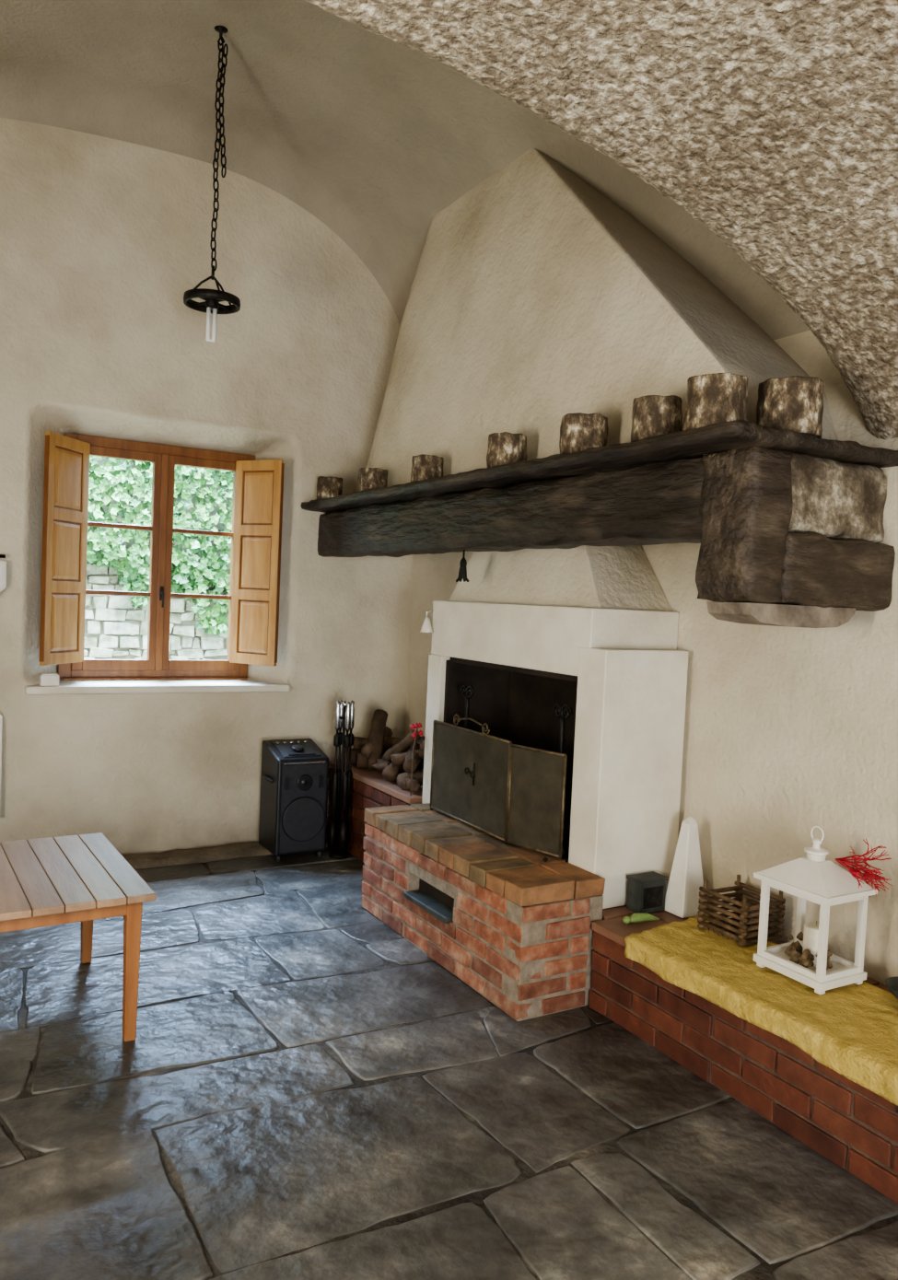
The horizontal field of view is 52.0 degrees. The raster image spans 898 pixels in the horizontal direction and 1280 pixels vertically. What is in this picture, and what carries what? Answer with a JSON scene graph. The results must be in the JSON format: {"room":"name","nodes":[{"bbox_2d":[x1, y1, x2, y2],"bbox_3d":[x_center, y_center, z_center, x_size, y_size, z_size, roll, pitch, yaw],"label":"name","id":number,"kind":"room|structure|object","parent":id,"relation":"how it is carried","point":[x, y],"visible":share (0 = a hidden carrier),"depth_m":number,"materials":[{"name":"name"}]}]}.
{"room":"traditional dwelling","nodes":[
{"label":"traditional dwelling","id":0,"kind":"room"},
{"bbox_2d":[0,117,412,854],"bbox_3d":[-1.994,-0.864,5.071,4.020,4.200,0.500,1,3,-30],"label":"wall","id":1,"kind":"structure","parent":0,"point":[103,240],"depth_m":5.08,"materials":[{"name":"paint"}]},
{"bbox_2d":[0,554,6,806],"bbox_3d":[-2.513,0.233,4.508,0.595,1.336,0.097,1,3,-30],"label":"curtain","id":2,"kind":"object","parent":1,"relation":"hanging from","point":[3,564],"visible":1,"depth_m":4.62,"materials":[{"name":"fabric"}]},
{"bbox_2d":[58,432,255,680],"bbox_3d":[-1.642,-0.433,5.256,1.060,1.355,0.127,1,3,-30],"label":"window","id":3,"kind":"structure","parent":1,"relation":"in","point":[157,665],"depth_m":5.24,"materials":[{"name":"brown wood"}]},
{"bbox_2d":[39,430,90,665],"bbox_3d":[-2.013,-0.467,4.840,0.031,1.185,0.372,3,3,10],"label":"window shutter","id":4,"kind":"object","parent":3,"relation":"attached to","point":[66,459],"visible":1,"depth_m":4.80,"materials":[{"name":"brown wood"}]},
{"bbox_2d":[229,459,284,666],"bbox_3d":[-1.124,-0.450,5.358,0.339,1.185,0.031,4,3,27],"label":"window shutter","id":5,"kind":"object","parent":3,"relation":"attached to","point":[259,494],"visible":1,"depth_m":5.34,"materials":[{"name":"brown wood"}]},
{"bbox_2d":[24,682,289,695],"bbox_3d":[-1.606,0.265,5.162,1.420,0.043,0.230,1,3,-30],"label":"window sill","id":6,"kind":"structure","parent":1,"relation":"attached to","point":[219,687],"depth_m":5.04,"materials":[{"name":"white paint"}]},
{"bbox_2d":[39,673,58,686],"bbox_3d":[-2.083,0.205,4.800,0.090,0.063,0.060,1,3,-30],"label":"box","id":7,"kind":"object","parent":6,"relation":"on","point":[45,679],"visible":1,"depth_m":4.77,"materials":[{"name":"paint"}]},
{"bbox_2d":[121,840,327,869],"bbox_3d":[-2.203,1.196,4.680,3.350,0.091,0.224,1,3,-30],"label":"baseboard","id":8,"kind":"structure","parent":1,"relation":"attached to","point":[186,855],"depth_m":5.08,"materials":[{"name":"stone"}]},
{"bbox_2d":[0,0,810,339],"bbox_3d":[-1.055,-1.949,3.392,3.920,1.515,3.250,1,3,-30],"label":"ceiling","id":9,"kind":"structure","parent":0,"point":[374,136],"depth_m":4.43,"materials":[{"name":"paint"}]},
{"bbox_2d":[183,25,240,342],"bbox_3d":[-1.052,-2.051,4.157,0.252,1.397,0.252,1,3,-30],"label":"lamp","id":10,"kind":"object","parent":9,"relation":"hanging from","point":[212,297],"visible":1,"depth_m":4.15,"materials":[{"name":"metal"}]},
{"bbox_2d":[0,839,897,1279],"bbox_3d":[0.092,1.490,1.710,4.993,0.125,7.880,1,3,-30],"label":"floor","id":11,"kind":"structure","parent":0,"point":[301,1091],"depth_m":2.59,"materials":[{"name":"stone"}]},
{"bbox_2d":[0,832,156,1041],"bbox_3d":[-1.542,1.043,3.146,0.866,0.497,0.868,1,3,-30],"label":"wooden table","id":12,"kind":"object","parent":11,"relation":"on","point":[84,878],"visible":1,"depth_m":3.03,"materials":[{"name":"brown wood"}]},
{"bbox_2d":[258,738,329,861],"bbox_3d":[-0.893,0.908,5.258,0.329,0.644,0.316,1,3,-30],"label":"speaker","id":13,"kind":"object","parent":11,"relation":"on","point":[295,775],"visible":1,"depth_m":5.15},
{"bbox_2d":[327,699,354,859],"bbox_3d":[-0.613,0.791,5.253,0.122,0.897,0.141,2,3,-7],"label":"fireplace tool set","id":14,"kind":"object","parent":11,"relation":"on","point":[344,711],"visible":1,"depth_m":5.23,"materials":[{"name":"metal"}]},
{"bbox_2d":[325,759,422,861],"bbox_3d":[-0.253,1.016,5.290,0.523,0.485,1.085,1,3,-30],"label":"brick ledge","id":15,"kind":"object","parent":11,"relation":"on","point":[369,788],"visible":0.31,"depth_m":5.21,"materials":[{"name":"brick"}]},
{"bbox_2d":[343,709,425,791],"bbox_3d":[-0.220,0.601,5.230,0.472,0.346,0.947,1,3,-30],"label":"firewood pile","id":16,"kind":"object","parent":15,"relation":"on","point":[386,753],"visible":0.73,"depth_m":5.09,"materials":[{"name":"brown wood"}]},
{"bbox_2d":[409,722,423,796],"bbox_3d":[-0.172,0.611,4.716,0.059,0.377,0.065,1,3,-30],"label":"dried flower","id":17,"kind":"object","parent":15,"relation":"on","point":[416,726],"visible":1,"depth_m":4.71,"materials":[{"name":"red plant"}]},
{"bbox_2d":[361,544,688,1021],"bbox_3d":[0.278,0.304,4.070,0.855,2.060,1.456,1,3,-30],"label":"fireplace","id":18,"kind":"object","parent":11,"relation":"on","point":[593,630],"visible":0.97,"depth_m":3.68,"materials":[{"name":"brick"}]},
{"bbox_2d":[419,610,432,632],"bbox_3d":[-0.103,-0.095,4.621,0.079,0.114,0.070,1,3,-30],"label":"bell","id":19,"kind":"object","parent":18,"relation":"hanging from","point":[426,627],"visible":1,"depth_m":4.61,"materials":[{"name":"ceramic"}]},
{"bbox_2d":[429,713,567,861],"bbox_3d":[0.187,0.602,4.033,0.087,0.491,0.949,1,3,-30],"label":"fire screen","id":20,"kind":"object","parent":18,"relation":"attached to","point":[508,792],"visible":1,"depth_m":3.91,"materials":[{"name":"metal"}]},
{"bbox_2d":[460,685,572,855],"bbox_3d":[0.404,0.547,4.182,0.340,0.615,0.882,1,3,-30],"label":"andiron","id":21,"kind":"object","parent":18,"relation":"in","point":[466,690],"visible":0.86,"depth_m":3.78,"materials":[{"name":"metal"}]},
{"bbox_2d":[588,905,897,1204],"bbox_3d":[1.498,1.303,2.269,0.523,0.334,3.460,1,3,-30],"label":"bench","id":22,"kind":"object","parent":11,"relation":"on","point":[847,1123],"visible":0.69,"depth_m":2.80,"materials":[{"name":"brick"}]},
{"bbox_2d":[622,912,659,924],"bbox_3d":[0.709,1.032,3.421,0.150,0.034,0.038,2,3,-22],"label":"ceramic piece","id":23,"kind":"object","parent":22,"relation":"on","point":[636,917],"visible":1,"depth_m":3.41,"materials":[{"name":"green ceramic"}]},
{"bbox_2d":[626,871,667,913],"bbox_3d":[0.765,0.980,3.567,0.140,0.132,0.083,1,3,-30],"label":"box","id":24,"kind":"object","parent":22,"relation":"on","point":[645,891],"visible":0.98,"depth_m":3.54,"materials":[{"name":"metal"}]},
{"bbox_2d":[664,816,703,918],"bbox_3d":[0.921,0.868,3.560,0.129,0.372,0.109,1,3,-30],"label":"obelisk","id":25,"kind":"object","parent":22,"relation":"on","point":[681,898],"visible":0.98,"depth_m":3.53,"materials":[{"name":"ceramic"}]},
{"bbox_2d":[624,914,897,1105],"bbox_3d":[1.468,1.158,2.189,0.457,0.090,2.771,1,3,-30],"label":"bench cushion","id":26,"kind":"object","parent":22,"relation":"on","point":[851,1029],"visible":0.77,"depth_m":2.77,"materials":[{"name":"yellow fabric"}]},
{"bbox_2d":[697,874,785,946],"bbox_3d":[1.040,0.961,3.283,0.210,0.176,0.220,1,3,-30],"label":"basket","id":27,"kind":"object","parent":26,"relation":"on","point":[738,927],"visible":0.91,"depth_m":3.24,"materials":[{"name":"brown wood"}]},
{"bbox_2d":[753,826,877,994],"bbox_3d":[1.157,0.828,2.927,0.236,0.479,0.281,1,3,-30],"label":"lantern","id":28,"kind":"object","parent":26,"relation":"on","point":[807,960],"visible":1,"depth_m":2.88,"materials":[{"name":"white paint"}]},
{"bbox_2d":[834,838,892,896],"bbox_3d":[1.286,0.711,2.862,0.164,0.202,0.276,3,3,5],"label":"branch","id":29,"kind":"object","parent":28,"relation":"attached to","point":[867,875],"visible":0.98,"depth_m":2.84,"materials":[{"name":"red plant"}]},
{"bbox_2d":[884,976,897,999],"bbox_3d":[1.379,1.057,2.727,0.164,0.055,0.164,1,3,-30],"label":"bowl","id":30,"kind":"object","parent":26,"relation":"on","point":[891,983],"visible":1,"depth_m":2.77,"materials":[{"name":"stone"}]},
{"bbox_2d":[305,0,897,440],"bbox_3d":[0.839,-1.878,0.152,3.940,2.708,4.350,1,3,-30],"label":"ceiling","id":31,"kind":"structure","parent":0,"point":[773,124],"depth_m":2.13,"materials":[{"name":"beige stone"}]},
{"bbox_2d":[404,330,897,984],"bbox_3d":[1.706,0.107,2.723,0.250,2.800,7.580,1,3,-30],"label":"wall","id":32,"kind":"structure","parent":0,"point":[789,731],"depth_m":3.29,"materials":[{"name":"paint"}]},
{"bbox_2d":[299,422,897,628],"bbox_3d":[0.276,-0.426,4.217,0.807,0.581,3.409,1,3,-30],"label":"mantel beam","id":33,"kind":"structure","parent":32,"relation":"attached to","point":[786,527],"depth_m":2.91,"materials":[{"name":"brown wood"}]},
{"bbox_2d":[316,476,342,499],"bbox_3d":[-0.693,-0.877,5.362,0.151,0.139,0.153,1,3,-30],"label":"pot","id":34,"kind":"object","parent":33,"relation":"on","point":[327,487],"visible":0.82,"depth_m":5.30,"materials":[{"name":"brown wood"}]},
{"bbox_2d":[357,467,387,491],"bbox_3d":[-0.404,-0.837,4.860,0.162,0.129,0.161,1,3,-30],"label":"pot","id":35,"kind":"object","parent":33,"relation":"on","point":[368,478],"visible":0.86,"depth_m":4.79,"materials":[{"name":"brown wood"}]},
{"bbox_2d":[410,453,443,481],"bbox_3d":[-0.104,-0.800,4.344,0.153,0.127,0.151,1,3,-30],"label":"pot","id":36,"kind":"object","parent":33,"relation":"on","point":[424,467],"visible":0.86,"depth_m":4.28,"materials":[{"name":"brown wood"}]},
{"bbox_2d":[455,549,469,581],"bbox_3d":[0.064,-0.336,4.160,0.010,0.150,0.107,1,3,-30],"label":"trivet","id":37,"kind":"object","parent":33,"relation":"hanging from","point":[462,573],"visible":1,"depth_m":4.15,"materials":[{"name":"metal"}]},
{"bbox_2d":[486,431,527,467],"bbox_3d":[0.238,-0.764,3.755,0.166,0.139,0.165,1,3,-30],"label":"pot","id":38,"kind":"object","parent":33,"relation":"on","point":[505,447],"visible":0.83,"depth_m":3.69,"materials":[{"name":"brown wood"}]},
{"bbox_2d":[558,412,608,454],"bbox_3d":[0.488,-0.737,3.334,0.174,0.144,0.178,1,3,-30],"label":"pot","id":39,"kind":"object","parent":33,"relation":"on","point":[578,431],"visible":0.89,"depth_m":3.26,"materials":[{"name":"brown wood"}]},
{"bbox_2d":[366,148,837,487],"bbox_3d":[0.447,-1.660,4.197,0.554,1.915,2.863,1,3,-30],"label":"hood","id":40,"kind":"object","parent":33,"relation":"on","point":[535,299],"visible":0.78,"depth_m":3.92,"materials":[{"name":"paint"}]},
{"bbox_2d":[630,395,682,442],"bbox_3d":[0.678,-0.714,3.006,0.166,0.143,0.166,1,3,-30],"label":"pot","id":41,"kind":"object","parent":33,"relation":"on","point":[653,416],"visible":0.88,"depth_m":2.94,"materials":[{"name":"brown wood"}]},
{"bbox_2d":[682,372,748,429],"bbox_3d":[0.809,-0.708,2.792,0.191,0.163,0.190,1,3,-30],"label":"pot","id":42,"kind":"object","parent":33,"relation":"on","point":[717,399],"visible":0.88,"depth_m":2.71,"materials":[{"name":"brown wood"}]},
{"bbox_2d":[756,375,824,437],"bbox_3d":[1.040,-0.701,2.814,0.192,0.167,0.196,2,3,-12],"label":"pot","id":43,"kind":"object","parent":33,"relation":"on","point":[795,402],"visible":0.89,"depth_m":2.73,"materials":[{"name":"brown wood"}]},
{"label":"outside","id":44,"kind":"structure","parent":0,"visible":0},
{"bbox_3d":[-3.279,1.108,9.584,16.000,0.250,8.300,1,3,-30],"label":"ground","id":45,"kind":"structure","parent":44,"visible":0},
{"bbox_2d":[83,457,232,660],"bbox_3d":[-2.169,-0.231,8.713,11.000,2.700,0.554,1,3,-30],"label":"wall","id":46,"kind":"structure","parent":45,"relation":"on","point":[114,629],"depth_m":8.11,"materials":[{"name":"stone"}]},
{"bbox_2d":[86,455,233,635],"bbox_3d":[-2.133,-0.991,8.183,7.589,1.932,0.343,1,3,-30],"label":"ivy","id":47,"kind":"object","parent":46,"relation":"attached to","point":[120,476],"visible":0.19,"depth_m":8.02,"materials":[{"name":"green plant"}]}
]}

